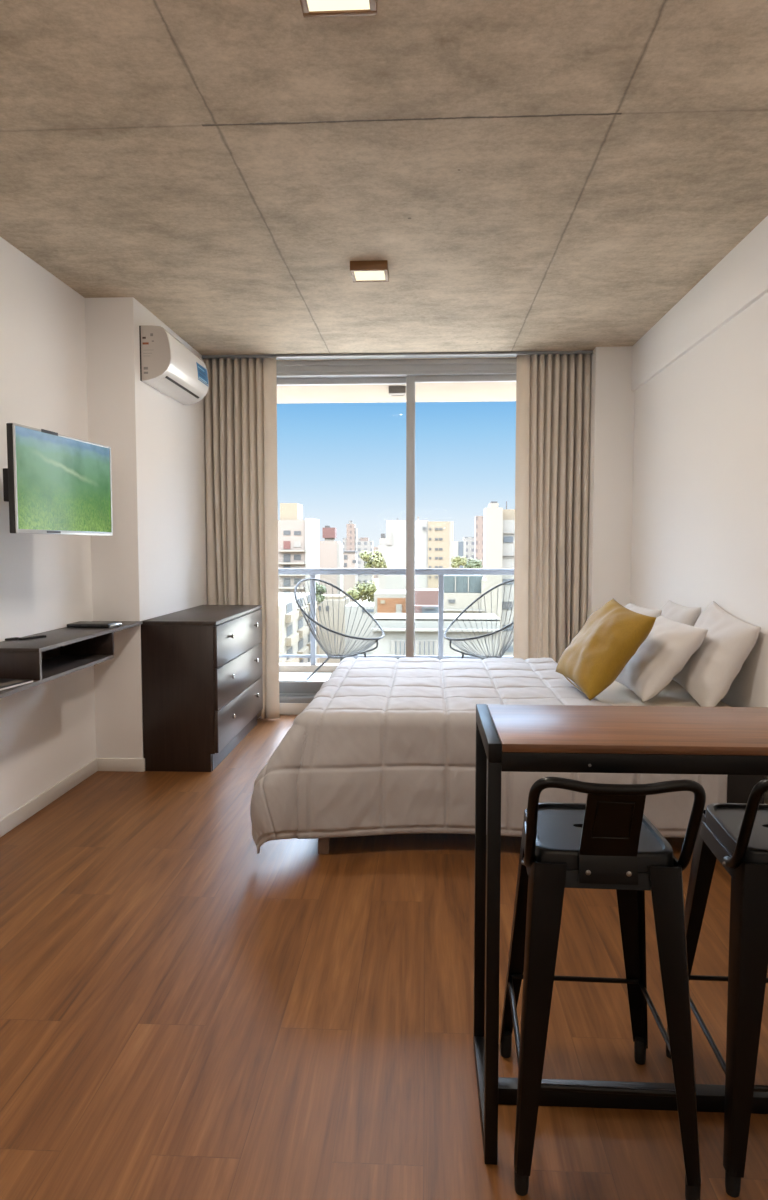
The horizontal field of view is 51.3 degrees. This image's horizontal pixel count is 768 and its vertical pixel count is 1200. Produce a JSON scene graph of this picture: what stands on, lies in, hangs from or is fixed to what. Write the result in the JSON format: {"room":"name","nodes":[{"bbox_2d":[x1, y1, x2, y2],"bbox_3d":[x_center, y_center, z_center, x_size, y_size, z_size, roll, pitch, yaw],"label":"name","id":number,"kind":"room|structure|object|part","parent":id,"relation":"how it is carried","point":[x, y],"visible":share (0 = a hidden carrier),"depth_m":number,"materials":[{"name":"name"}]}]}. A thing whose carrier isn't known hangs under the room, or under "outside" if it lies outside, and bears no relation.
{"room":"studio apartment","nodes":[
{"label":"studio apartment","id":0,"kind":"room"},
{"bbox_2d":[0,237,95,818],"bbox_3d":[-1.932,-0.047,1.443,0.200,2.900,6.280,0,4,3],"label":"wall","id":1,"kind":"structure","parent":0,"point":[47,729],"depth_m":3.96,"materials":[{"name":"paint"}]},
{"bbox_2d":[0,758,97,836],"bbox_3d":[-1.826,1.156,1.614,0.022,0.075,6.070,0,4,3],"label":"baseboard","id":2,"kind":"structure","parent":1,"relation":"attached to","point":[13,819],"depth_m":4.00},
{"bbox_2d":[3,423,112,535],"bbox_3d":[-1.530,-0.510,3.594,0.373,0.433,0.910,0,4,3],"label":"television","id":3,"kind":"object","parent":1,"relation":"attached to","point":[54,483],"visible":1,"depth_m":3.42,"materials":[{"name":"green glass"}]},
{"bbox_2d":[0,621,142,697],"bbox_3d":[-1.575,0.253,3.571,0.289,0.170,2.018,0,4,3],"label":"wall shelf","id":4,"kind":"object","parent":1,"relation":"attached to","point":[63,651],"depth_m":3.74,"materials":[{"name":"brown wood"}]},
{"bbox_2d":[0,678,32,690],"bbox_3d":[-1.579,0.342,3.187,0.213,0.010,0.284,1,4,12],"label":"magazine","id":5,"kind":"object","parent":4,"relation":"on","point":[4,683],"visible":1,"depth_m":3.24,"materials":[{"name":"white paper"}]},
{"bbox_2d":[0,680,21,685],"bbox_3d":[-1.571,0.337,3.190,0.155,0.001,0.210,1,4,12],"label":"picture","id":6,"kind":"object","parent":5,"relation":"on","point":[2,682],"depth_m":3.23},
{"bbox_3d":[-1.586,0.277,3.367,0.288,0.118,0.017,0,4,3],"label":"panel","id":7,"kind":"part","parent":4,"relation":"part of","materials":[{"name":"brown wood"}]},
{"bbox_2d":[5,635,45,640],"bbox_3d":[-1.645,0.175,3.679,0.052,0.011,0.184,3,5,38],"label":"power cable","id":8,"kind":"object","parent":4,"relation":"on","point":[40,636],"visible":1,"depth_m":3.66,"materials":[{"name":"black plastic"}]},
{"bbox_3d":[-1.696,0.240,3.914,0.012,0.118,0.470,0,4,3],"label":"panel","id":9,"kind":"part","parent":4,"relation":"part of","materials":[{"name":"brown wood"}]},
{"bbox_3d":[-1.587,0.344,3.368,0.288,0.016,1.600,0,4,3],"label":"shelf","id":10,"kind":"part","parent":4,"relation":"part of","materials":[{"name":"brown wood"}]},
{"bbox_3d":[-1.555,0.169,3.964,0.288,0.016,1.223,0,4,3],"label":"shelf","id":11,"kind":"part","parent":4,"relation":"part of","materials":[{"name":"brown wood"}]},
{"bbox_3d":[-1.545,0.224,4.149,0.288,0.118,0.017,0,4,3],"label":"panel","id":12,"kind":"part","parent":4,"relation":"part of","materials":[{"name":"brown wood"}]},
{"bbox_2d":[67,621,119,627],"bbox_3d":[-1.548,0.131,4.263,0.225,0.020,0.164,0,4,3],"label":"media box","id":13,"kind":"object","parent":4,"relation":"on","point":[81,624],"visible":0.95,"depth_m":4.19,"materials":[{"name":"black plastic"}]},
{"bbox_3d":[-1.426,0.134,4.253,0.025,0.024,0.116,1,4,13],"label":"remote cap","id":14,"kind":"part","parent":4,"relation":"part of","materials":[{"name":"metal"}]},
{"bbox_2d":[85,297,206,758],"bbox_3d":[-1.584,-0.318,5.446,0.475,2.900,1.790,0,4,3],"label":"wall pier","id":15,"kind":"object","parent":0,"point":[153,564],"visible":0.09,"depth_m":4.60,"materials":[{"name":"paint"}]},
{"bbox_2d":[97,758,144,771],"bbox_3d":[-1.484,0.900,5.417,0.287,0.075,1.602,0,4,3],"label":"baseboard","id":16,"kind":"object","parent":15,"relation":"attached to","point":[103,764],"visible":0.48,"depth_m":4.62,"materials":[{"name":"white wood"}]},
{"bbox_2d":[139,325,208,404],"bbox_3d":[-1.280,-1.432,4.947,0.182,0.309,0.803,0,4,3],"label":"air conditioner","id":17,"kind":"object","parent":15,"relation":"attached to","point":[167,365],"visible":1,"depth_m":4.67,"materials":[{"name":"white plastic"}]},
{"bbox_3d":[-1.386,-1.405,4.563,0.009,0.307,0.023,0,4,3],"label":"mounting plate","id":18,"kind":"part","parent":17,"relation":"part of","materials":[{"name":"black plastic"}]},
{"bbox_3d":[-1.203,-1.443,4.944,0.026,0.208,0.792,0,4,3],"label":"panel","id":19,"kind":"part","parent":17,"relation":"part of","materials":[{"name":"white plastic"}]},
{"bbox_2d":[279,672,330,679],"bbox_3d":[0.137,0.875,7.077,3.750,0.300,1.500,0,4,3],"label":"floor","id":20,"kind":"structure","parent":0,"point":[282,675],"depth_m":7.43,"materials":[{"name":"tile"}]},
{"bbox_2d":[279,663,338,672],"bbox_3d":[0.167,0.654,7.648,3.750,0.065,0.170,0,4,3],"label":"kerb","id":21,"kind":"object","parent":20,"relation":"on","point":[283,667],"depth_m":7.62,"materials":[{"name":"concrete"}]},
{"bbox_2d":[278,568,513,664],"bbox_3d":[0.165,0.163,7.580,3.350,0.923,0.060,0,4,3],"label":"balcony railing","id":22,"kind":"object","parent":21,"relation":"on","point":[312,572],"visible":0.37,"depth_m":7.55,"materials":[{"name":"grey metal"}]},
{"bbox_3d":[-0.676,0.188,7.626,0.048,0.867,0.040,0,4,3],"label":"post","id":23,"kind":"part","parent":22,"relation":"part of","materials":[{"name":"metal"}]},
{"bbox_3d":[0.165,-0.268,7.551,3.350,0.058,0.060,0,4,3],"label":"rail","id":24,"kind":"part","parent":22,"relation":"part of","materials":[{"name":"metal"}]},
{"bbox_3d":[0.165,0.540,7.605,3.350,0.027,0.030,0,4,3],"label":"rail","id":25,"kind":"part","parent":22,"relation":"part of","materials":[{"name":"metal"}]},
{"bbox_3d":[0.538,0.193,7.562,0.048,0.867,0.040,0,4,3],"label":"post","id":26,"kind":"part","parent":22,"relation":"part of","materials":[{"name":"metal"}]},
{"bbox_2d":[294,578,384,679],"bbox_3d":[-0.365,0.273,7.024,0.814,0.909,0.773,3,5,39],"label":"woven chair","id":27,"kind":"object","parent":20,"relation":"on","point":[353,653],"visible":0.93,"depth_m":7.06,"materials":[{"name":"grey metal"}]},
{"bbox_3d":[-0.624,0.177,7.092,0.239,0.644,0.147,3,5,39],"label":"cord","id":28,"kind":"part","parent":27,"relation":"part of","materials":[{"name":"plastic"}]},
{"bbox_3d":[-0.608,0.164,7.130,0.255,0.665,0.093,3,5,39],"label":"cord","id":29,"kind":"part","parent":27,"relation":"part of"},
{"bbox_3d":[-0.591,0.290,6.916,0.301,0.442,0.008,-3,5,-41],"label":"cord","id":30,"kind":"part","parent":27,"relation":"part of","materials":[{"name":"plastic"}]},
{"bbox_3d":[-0.588,0.613,7.023,0.237,0.231,0.017,-1,4,-9],"label":"leg","id":31,"kind":"part","parent":27,"relation":"part of","materials":[{"name":"grey metal"}]},
{"bbox_3d":[-0.586,0.156,7.167,0.265,0.675,0.006,2,5,32],"label":"cord","id":32,"kind":"part","parent":27,"relation":"part of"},
{"bbox_3d":[-0.559,0.154,7.201,0.006,0.676,0.266,-4,5,-44],"label":"cord","id":33,"kind":"part","parent":27,"relation":"part of","materials":[{"name":"plastic"}]},
{"bbox_3d":[-0.528,0.157,7.230,0.007,0.665,0.270,-2,5,-32],"label":"cord","id":34,"kind":"part","parent":27,"relation":"part of","materials":[{"name":"plastic"}]},
{"bbox_3d":[-0.493,0.166,7.254,0.008,0.644,0.278,-1,4,-20],"label":"cord","id":35,"kind":"part","parent":27,"relation":"part of","materials":[{"name":"plastic"}]},
{"bbox_3d":[-0.456,0.180,7.272,0.008,0.614,0.287,-1,4,-9],"label":"cord","id":36,"kind":"part","parent":27,"relation":"part of","materials":[{"name":"plastic"}]},
{"bbox_3d":[-0.417,0.198,7.282,0.008,0.577,0.295,0,4,1],"label":"cord","id":37,"kind":"part","parent":27,"relation":"part of","materials":[{"name":"plastic"}]},
{"bbox_3d":[-0.341,0.243,7.280,0.008,0.489,0.302,1,4,20],"label":"cord","id":38,"kind":"part","parent":27,"relation":"part of","materials":[{"name":"plastic"}]},
{"bbox_2d":[444,579,513,658],"bbox_3d":[0.892,0.277,6.958,0.814,0.909,0.773,-3,5,-33],"label":"woven chair","id":39,"kind":"object","parent":20,"relation":"on","point":[451,640],"visible":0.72,"depth_m":7.06,"materials":[{"name":"grey metal"}]},
{"bbox_3d":[0.859,0.271,7.206,0.008,0.442,0.301,-2,4,-23],"label":"cord","id":40,"kind":"part","parent":39,"relation":"part of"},
{"bbox_3d":[0.895,0.247,7.215,0.008,0.489,0.302,-1,4,-14],"label":"cord","id":41,"kind":"part","parent":39,"relation":"part of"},
{"bbox_3d":[0.933,0.224,7.216,0.008,0.534,0.301,0,4,-5],"label":"cord","id":42,"kind":"part","parent":39,"relation":"part of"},
{"bbox_3d":[1.008,0.185,7.196,0.008,0.614,0.287,1,4,15],"label":"cord","id":43,"kind":"part","parent":39,"relation":"part of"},
{"bbox_3d":[1.043,0.172,7.174,0.007,0.644,0.278,2,4,26],"label":"cord","id":44,"kind":"part","parent":39,"relation":"part of","materials":[{"name":"plastic"}]},
{"bbox_3d":[1.075,0.163,7.147,0.255,0.665,0.093,-3,5,-33],"label":"cord","id":45,"kind":"part","parent":39,"relation":"part of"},
{"bbox_3d":[1.104,0.160,7.114,0.264,0.676,0.035,-3,5,-33],"label":"cord","id":46,"kind":"part","parent":39,"relation":"part of","materials":[{"name":"plastic"}]},
{"bbox_2d":[0,0,767,360],"bbox_3d":[-0.113,-1.652,2.132,3.750,0.250,8.060,0,4,3],"label":"ceiling","id":47,"kind":"structure","parent":0,"point":[526,175],"depth_m":2.87,"materials":[{"name":"concrete"}]},
{"bbox_2d":[300,0,376,17],"bbox_3d":[-0.115,-1.491,1.928,0.187,0.045,0.187,0,4,3],"label":"ceiling light","id":48,"kind":"object","parent":47,"relation":"attached to","point":[310,8],"visible":1,"depth_m":1.99,"materials":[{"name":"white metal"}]},
{"bbox_2d":[307,0,369,10],"bbox_3d":[-0.115,-1.477,1.929,0.155,0.010,0.155,0,4,3],"label":"diffuser","id":49,"kind":"object","parent":48,"relation":"attached to","point":[312,5],"depth_m":1.99,"materials":[{"name":"white plastic"}]},
{"bbox_2d":[350,260,388,282],"bbox_3d":[-0.070,-1.629,3.969,0.182,0.045,0.182,0,4,3],"label":"ceiling light","id":50,"kind":"object","parent":47,"relation":"attached to","point":[361,271],"visible":1,"depth_m":3.91,"materials":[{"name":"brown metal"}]},
{"bbox_2d":[354,271,384,280],"bbox_3d":[-0.070,-1.615,3.970,0.150,0.010,0.150,0,4,3],"label":"diffuser","id":51,"kind":"object","parent":50,"relation":"attached to","point":[358,275],"depth_m":3.97,"materials":[{"name":"white plastic"}]},
{"bbox_2d":[202,350,592,359],"bbox_3d":[0.080,-1.764,5.778,2.805,0.018,0.100,0,4,3],"label":"track","id":52,"kind":"object","parent":47,"relation":"attached to","point":[506,353],"visible":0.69,"depth_m":5.76,"materials":[{"name":"grey metal"}]},
{"bbox_2d":[204,358,279,718],"bbox_3d":[-1.050,-0.438,5.949,0.539,2.648,0.117,0,4,3],"label":"curtain","id":53,"kind":"object","parent":52,"relation":"hanging from","point":[240,401],"visible":0.83,"depth_m":5.88,"materials":[{"name":"fabric"}]},
{"bbox_2d":[513,354,590,662],"bbox_3d":[1.216,-0.430,5.833,0.530,2.648,0.122,0,4,3],"label":"curtain","id":54,"kind":"object","parent":52,"relation":"hanging from","point":[553,394],"visible":0.8,"depth_m":5.77,"materials":[{"name":"fabric"}]},
{"bbox_2d":[0,714,767,1199],"bbox_3d":[-0.114,1.247,2.308,3.750,0.200,8.020,0,4,3],"label":"floor","id":55,"kind":"structure","parent":0,"point":[188,1012],"depth_m":2.21,"materials":[{"name":"laminate"}]},
{"bbox_2d":[141,605,262,771],"bbox_3d":[-1.126,0.514,5.217,0.465,0.872,1.268,0,4,3],"label":"dresser","id":56,"kind":"object","parent":55,"relation":"on","point":[202,680],"visible":1,"depth_m":4.61,"materials":[{"name":"brown wood"}]},
{"bbox_3d":[-0.929,0.227,5.188,0.020,0.241,1.256,0,4,3],"label":"drawer","id":57,"kind":"part","parent":56,"relation":"part of","materials":[{"name":"brown wood"}]},
{"bbox_3d":[-0.929,0.473,5.204,0.020,0.241,1.256,0,4,3],"label":"drawer","id":58,"kind":"part","parent":56,"relation":"part of","materials":[{"name":"brown wood"}]},
{"bbox_3d":[-0.929,0.719,5.221,0.020,0.241,1.256,0,4,3],"label":"drawer","id":59,"kind":"part","parent":56,"relation":"part of","materials":[{"name":"brown wood"}]},
{"bbox_2d":[318,663,764,853],"bbox_3d":[0.677,0.733,4.183,1.920,0.575,1.732,0,4,3],"label":"bed","id":60,"kind":"object","parent":55,"relation":"on","point":[739,787],"visible":0.06,"depth_m":3.69,"materials":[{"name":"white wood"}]},
{"bbox_3d":[-0.254,0.963,3.440,0.052,0.216,0.123,0,4,3],"label":"leg","id":61,"kind":"part","parent":60,"relation":"part of","materials":[{"name":"brown wood"}]},
{"bbox_2d":[250,657,726,853],"bbox_3d":[0.406,0.695,4.167,1.964,0.575,1.837,0,4,-1],"label":"duvet","id":62,"kind":"object","parent":60,"relation":"on","point":[384,745],"visible":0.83,"depth_m":3.34,"materials":[{"name":"white fabric"}]},
{"bbox_2d":[555,599,656,699],"bbox_3d":[1.036,0.221,3.799,0.316,0.426,0.553,0,4,-5],"label":"cushion","id":63,"kind":"object","parent":62,"relation":"on","point":[611,635],"visible":1,"depth_m":3.63,"materials":[{"name":"yellow fabric"}]},
{"bbox_2d":[624,603,661,616],"bbox_3d":[1.358,0.221,4.520,0.295,0.376,0.588,0,4,3],"label":"pillow","id":64,"kind":"object","parent":60,"relation":"on","point":[649,612],"visible":0.06,"depth_m":4.33,"materials":[{"name":"fabric"}]},
{"bbox_3d":[0.678,0.545,4.191,1.920,0.203,1.690,0,4,3],"label":"mattress","id":65,"kind":"part","parent":60,"relation":"part of","materials":[{"name":"fabric"}]},
{"bbox_2d":[615,615,707,701],"bbox_3d":[1.302,0.268,3.864,0.324,0.343,0.608,0,4,3],"label":"pillow","id":66,"kind":"object","parent":60,"relation":"on","point":[670,644],"visible":0.77,"depth_m":3.64,"materials":[{"name":"fabric"}]},
{"bbox_2d":[660,600,700,625],"bbox_3d":[1.557,0.220,4.389,0.236,0.407,0.584,0,4,3],"label":"pillow","id":67,"kind":"object","parent":60,"relation":"on","point":[686,615],"visible":0.15,"depth_m":4.20,"materials":[{"name":"fabric"}]},
{"bbox_2d":[673,601,760,706],"bbox_3d":[1.523,0.253,3.722,0.248,0.463,0.644,0,4,3],"label":"pillow","id":68,"kind":"object","parent":60,"relation":"on","point":[709,673],"visible":0.83,"depth_m":3.52,"materials":[{"name":"fabric"}]},
{"bbox_2d":[500,777,705,1199],"bbox_3d":[0.461,0.751,1.774,0.366,0.862,0.495,0,4,4],"label":"bar stool","id":69,"kind":"object","parent":55,"relation":"on","point":[606,841],"visible":1,"depth_m":1.60,"materials":[{"name":"metal"}]},
{"bbox_3d":[0.335,0.816,1.983,0.096,0.615,0.124,-3,5,-40],"label":"leg","id":70,"kind":"part","parent":69,"relation":"part of","materials":[{"name":"black metal"}]},
{"bbox_3d":[0.297,0.839,1.633,0.115,0.615,0.096,-3,5,-40],"label":"leg","id":71,"kind":"part","parent":69,"relation":"part of","materials":[{"name":"black metal"}]},
{"bbox_3d":[0.462,0.535,1.775,0.306,0.070,0.342,0,4,4],"label":"seat","id":72,"kind":"part","parent":69,"relation":"part of","materials":[{"name":"metal"}]},
{"bbox_3d":[0.446,0.462,1.565,0.116,0.216,0.085,0,4,4],"label":"backrest","id":73,"kind":"part","parent":69,"relation":"part of","materials":[{"name":"black metal"}]},
{"bbox_3d":[0.446,0.429,1.557,0.075,0.088,0.048,0,4,4],"label":"embossed panel","id":74,"kind":"part","parent":69,"relation":"part of","materials":[{"name":"black metal"}]},
{"bbox_3d":[0.449,0.451,1.597,0.332,0.241,0.181,0,4,4],"label":"rail","id":75,"kind":"part","parent":69,"relation":"part of","materials":[{"name":"black metal"}]},
{"bbox_3d":[0.618,0.817,1.961,0.124,0.615,0.096,-3,5,-40],"label":"leg","id":76,"kind":"part","parent":69,"relation":"part of","materials":[{"name":"black metal"}]},
{"bbox_3d":[0.601,0.841,1.610,0.096,0.615,0.115,-3,5,-40],"label":"leg","id":77,"kind":"part","parent":69,"relation":"part of","materials":[{"name":"black metal"}]},
{"bbox_2d":[473,704,767,1164],"bbox_3d":[0.848,0.729,1.824,1.252,0.900,0.411,0,4,3],"label":"bar table","id":78,"kind":"object","parent":55,"relation":"on","point":[512,738],"visible":1,"depth_m":1.70,"materials":[{"name":"brown wood"}]},
{"bbox_3d":[0.236,1.156,1.886,0.027,0.040,0.354,0,4,3],"label":"floor rail","id":79,"kind":"part","parent":78,"relation":"part of","materials":[{"name":"metal"}]},
{"bbox_3d":[0.246,0.734,2.048,0.027,0.860,0.027,0,4,3],"label":"leg","id":80,"kind":"part","parent":78,"relation":"part of","materials":[{"name":"metal"}]},
{"bbox_3d":[0.236,0.297,1.828,0.027,0.040,0.408,0,4,3],"label":"rail","id":81,"kind":"part","parent":78,"relation":"part of","materials":[{"name":"metal"}]},
{"bbox_3d":[0.226,0.759,1.669,0.027,0.860,0.027,0,4,3],"label":"leg","id":82,"kind":"part","parent":78,"relation":"part of","materials":[{"name":"metal"}]},
{"bbox_2d":[666,778,767,1197],"bbox_3d":[0.885,0.751,1.771,0.366,0.862,0.495,0,4,4],"label":"bar stool","id":83,"kind":"object","parent":55,"relation":"on","point":[734,834],"visible":0.88,"depth_m":1.61,"materials":[{"name":"black metal"}]},
{"bbox_3d":[0.757,0.816,1.979,0.096,0.615,0.124,-3,5,-41],"label":"leg","id":84,"kind":"part","parent":83,"relation":"part of","materials":[{"name":"black metal"}]},
{"bbox_3d":[0.886,0.535,1.772,0.306,0.070,0.342,0,4,4],"label":"seat","id":85,"kind":"part","parent":83,"relation":"part of","materials":[{"name":"metal"}]},
{"bbox_3d":[0.721,0.840,1.629,0.115,0.615,0.096,-3,5,-41],"label":"leg","id":86,"kind":"part","parent":83,"relation":"part of","materials":[{"name":"black metal"}]},
{"bbox_3d":[0.873,0.452,1.594,0.332,0.241,0.181,0,4,4],"label":"rail","id":87,"kind":"part","parent":83,"relation":"part of","materials":[{"name":"black metal"}]},
{"bbox_2d":[277,382,515,403],"bbox_3d":[0.134,-1.958,6.846,3.750,0.275,1.420,0,4,3],"label":"ceiling","id":88,"kind":"structure","parent":0,"point":[451,391],"depth_m":7.08,"materials":[{"name":"paint"}]},
{"bbox_2d":[389,386,405,395],"bbox_3d":[0.115,-1.792,6.869,0.145,0.060,0.145,0,4,3],"label":"lamp","id":89,"kind":"object","parent":88,"relation":"attached to","point":[393,390],"visible":0.99,"depth_m":6.80,"materials":[{"name":"metal"}]},
{"bbox_2d":[587,346,634,618],"bbox_3d":[1.632,-0.349,5.908,0.290,2.900,0.530,0,4,3],"label":"wall pier","id":90,"kind":"object","parent":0,"point":[612,395],"visible":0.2,"depth_m":5.61,"materials":[{"name":"paint"}]},
{"bbox_2d":[630,292,767,803],"bbox_3d":[1.659,-0.095,2.145,0.200,2.900,8.060,0,4,3],"label":"wall","id":91,"kind":"structure","parent":0,"point":[700,497],"depth_m":4.07,"materials":[{"name":"paint"}]},
{"bbox_2d":[632,216,767,390],"bbox_3d":[1.550,-1.369,1.904,0.042,0.325,7.340,0,4,3],"label":"beam","id":92,"kind":"structure","parent":91,"relation":"attached to","point":[740,278],"depth_m":4.05,"materials":[{"name":"paint"}]},
{"label":"outside","id":93,"kind":"structure","parent":0,"visible":0},
{"bbox_2d":[358,579,377,601],"bbox_3d":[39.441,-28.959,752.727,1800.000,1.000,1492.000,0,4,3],"label":"ground","id":94,"kind":"structure","parent":93,"point":[375,580],"depth_m":449.53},
{"bbox_2d":[278,593,317,662],"bbox_3d":[-17.156,6.833,110.258,12.750,14.114,27.000,0,4,3],"label":"block","id":95,"kind":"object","parent":94,"relation":"on","point":[294,632],"visible":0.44,"depth_m":105.19,"materials":[{"name":"white concrete"}]},
{"bbox_2d":[278,503,319,592],"bbox_3d":[-21.576,0.133,187.218,11.469,44.832,13.200,0,4,3],"label":"apartment tower","id":96,"kind":"structure","parent":94,"relation":"on","point":[298,538],"depth_m":180.95,"materials":[{"name":"white concrete"}]},
{"bbox_2d":[316,582,325,662],"bbox_3d":[-10.216,4.882,126.288,2.644,15.849,2.928,0,4,3],"label":"leafy tree","id":97,"kind":"object","parent":94,"relation":"on","point":[322,587],"visible":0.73,"depth_m":125.55,"materials":[{"name":"green plant"}]},
{"bbox_2d":[320,526,342,593],"bbox_3d":[-14.783,3.261,216.179,6.853,46.377,9.200,0,4,3],"label":"apartment block","id":98,"kind":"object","parent":94,"relation":"on","point":[331,551],"visible":0.41,"depth_m":211.08,"materials":[{"name":"concrete"}]},
{"bbox_3d":[-14.501,-17.884,213.332,3.290,2.754,4.000,0,4,3],"label":"rooftop tank","id":99,"kind":"part","parent":98,"relation":"part of","materials":[{"name":"brick"}]},
{"bbox_2d":[316,594,349,662],"bbox_3d":[-9.211,5.678,135.296,6.089,13.046,8.120,0,4,3],"label":"block","id":100,"kind":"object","parent":94,"relation":"on","point":[335,601],"visible":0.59,"depth_m":131.26,"materials":[{"name":"beige concrete"}]},
{"bbox_2d":[343,521,356,550],"bbox_3d":[-17.955,-21.119,425.065,7.306,41.806,8.000,0,4,3],"label":"apartment tower","id":101,"kind":"structure","parent":94,"relation":"on","point":[349,543],"depth_m":420.46,"materials":[{"name":"concrete"}]},
{"bbox_2d":[343,551,357,601],"bbox_3d":[-10.523,-5.142,245.447,4.667,19.800,9.300,0,4,3],"label":"apartment block","id":102,"kind":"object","parent":94,"relation":"on","point":[350,558],"visible":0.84,"depth_m":240.95,"materials":[{"name":"white concrete"}]},
{"bbox_2d":[345,602,373,658],"bbox_3d":[-2.839,7.066,114.982,4.714,13.013,8.120,0,4,3],"label":"block","id":103,"kind":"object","parent":94,"relation":"on","point":[369,606],"visible":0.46,"depth_m":110.85,"materials":[{"name":"white concrete"}]},
{"bbox_2d":[346,580,377,601],"bbox_3d":[-3.610,4.423,135.964,5.393,15.465,4.799,0,4,3],"label":"leafy tree","id":104,"kind":"object","parent":94,"relation":"on","point":[365,590],"visible":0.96,"depth_m":134.86,"materials":[{"name":"green plant"}]},
{"bbox_2d":[357,538,372,584],"bbox_3d":[-9.002,-17.379,385.705,7.144,25.328,10.000,0,4,3],"label":"apartment block","id":105,"kind":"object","parent":94,"relation":"on","point":[364,543],"visible":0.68,"depth_m":380.73,"materials":[{"name":"white concrete"}]},
{"bbox_2d":[359,550,386,583],"bbox_3d":[-2.088,0.848,150.453,5.306,20.647,4.702,0,4,3],"label":"leafy tree","id":106,"kind":"object","parent":94,"relation":"on","point":[379,559],"visible":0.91,"depth_m":149.61,"materials":[{"name":"green plant"}]},
{"bbox_2d":[373,547,377,578],"bbox_3d":[-4.682,-24.685,528.667,6.198,20.650,14.000,0,4,3],"label":"block","id":107,"kind":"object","parent":94,"relation":"on","point":[374,548],"visible":0.14,"depth_m":521.29,"materials":[{"name":"concrete"}]},
{"bbox_2d":[378,534,385,589],"bbox_3d":[-0.357,-14.529,335.261,3.715,26.436,10.000,0,4,3],"label":"apartment block","id":108,"kind":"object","parent":94,"relation":"on","point":[382,547],"visible":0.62,"depth_m":330.62,"materials":[{"name":"concrete"}]},
{"bbox_2d":[374,590,405,614],"bbox_3d":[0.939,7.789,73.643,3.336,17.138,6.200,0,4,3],"label":"house","id":109,"kind":"structure","parent":94,"relation":"on","point":[385,601],"depth_m":70.17,"materials":[{"name":"orange brick"}]},
{"bbox_2d":[386,517,453,589],"bbox_3d":[10.761,5.120,241.374,19.781,60.216,12.570,0,4,3],"label":"apartment building","id":110,"kind":"structure","parent":94,"relation":"on","point":[434,540],"depth_m":234.22,"materials":[{"name":"white concrete"}]},
{"bbox_2d":[415,588,437,612],"bbox_3d":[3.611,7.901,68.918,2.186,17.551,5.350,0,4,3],"label":"brick house","id":111,"kind":"structure","parent":94,"relation":"on","point":[426,599],"depth_m":67.53,"materials":[{"name":"red brick"}]},
{"bbox_2d":[371,613,499,659],"bbox_3d":[4.006,9.168,62.836,9.608,15.842,5.600,0,4,3],"label":"building","id":112,"kind":"structure","parent":94,"relation":"on","point":[393,625],"depth_m":60.20,"materials":[{"name":"white concrete"}]},
{"bbox_3d":[3.881,2.232,59.965,9.608,0.174,0.800,0,4,3],"label":"cornice","id":113,"kind":"part","parent":112,"relation":"part of","materials":[{"name":"concrete"}]},
{"bbox_2d":[450,556,467,568],"bbox_3d":[18.667,-1.617,199.461,4.244,18.964,3.664,0,4,3],"label":"leafy tree","id":114,"kind":"object","parent":94,"relation":"on","point":[457,561],"visible":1,"depth_m":198.25,"materials":[{"name":"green plant"}]},
{"bbox_2d":[454,541,465,568],"bbox_3d":[31.930,-12.790,343.569,5.892,24.971,10.300,0,4,3],"label":"apartment block","id":115,"kind":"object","parent":94,"relation":"on","point":[459,546],"visible":0.36,"depth_m":337.97,"materials":[{"name":"concrete"}]},
{"bbox_2d":[444,575,486,612],"bbox_3d":[9.696,5.730,99.540,5.421,17.759,9.400,0,4,3],"label":"house","id":116,"kind":"structure","parent":94,"relation":"on","point":[460,591],"depth_m":94.98,"materials":[{"name":"white concrete"}]},
{"bbox_3d":[9.425,1.223,94.834,5.321,0.156,0.600,0,4,3],"label":"cornice","id":117,"kind":"part","parent":116,"relation":"part of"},
{"bbox_2d":[463,537,473,561],"bbox_3d":[39.568,-15.852,363.185,7.116,25.313,10.000,0,4,3],"label":"apartment block","id":118,"kind":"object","parent":94,"relation":"on","point":[469,540],"visible":0.21,"depth_m":357.75,"materials":[{"name":"concrete"}]},
{"bbox_2d":[463,557,482,568],"bbox_3d":[23.184,-1.999,209.561,5.188,18.366,4.803,0,4,3],"label":"leafy tree","id":119,"kind":"object","parent":94,"relation":"on","point":[474,564],"visible":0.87,"depth_m":207.71,"materials":[{"name":"green plant"}]},
{"bbox_2d":[474,516,482,576],"bbox_3d":[36.627,-15.327,302.654,4.434,32.420,9.000,0,4,3],"label":"apartment tower","id":120,"kind":"structure","parent":94,"relation":"on","point":[478,523],"depth_m":297.82,"materials":[{"name":"concrete"}]},
{"bbox_2d":[483,501,514,655],"bbox_3d":[19.630,4.467,123.974,8.848,39.059,11.500,0,4,3],"label":"apartment building","id":121,"kind":"structure","parent":94,"relation":"on","point":[498,522],"depth_m":118.20,"materials":[{"name":"white concrete"}]},
{"bbox_3d":[-1.161,-0.369,6.216,0.310,2.900,0.185,0,4,3],"label":"wall","id":122,"kind":"structure","parent":0,"visible":0},
{"bbox_2d":[276,358,516,714],"bbox_3d":[0.107,-0.454,6.134,2.230,2.680,0.225,0,4,3],"label":"window","id":123,"kind":"structure","parent":122,"relation":"in","point":[295,696],"depth_m":6.02,"materials":[{"name":"white metal"}]},
{"bbox_3d":[0.107,0.838,6.233,2.230,0.088,0.200,0,4,3],"label":"sill","id":124,"kind":"part","parent":123,"relation":"part of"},
{"bbox_3d":[-0.370,0.689,6.237,1.115,0.085,0.005,0,4,3],"label":"rail","id":125,"kind":"part","parent":123,"relation":"part of","materials":[{"name":"metal"}]},
{"bbox_3d":[-0.369,-0.472,6.180,1.215,2.440,0.040,0,4,3],"label":"frame","id":126,"kind":"part","parent":123,"relation":"part of","materials":[{"name":"white metal"}]},
{"bbox_3d":[0.679,-0.465,6.075,1.022,2.440,0.040,0,4,3],"label":"frame","id":127,"kind":"part","parent":123,"relation":"part of","materials":[{"name":"white metal"}]}
]}

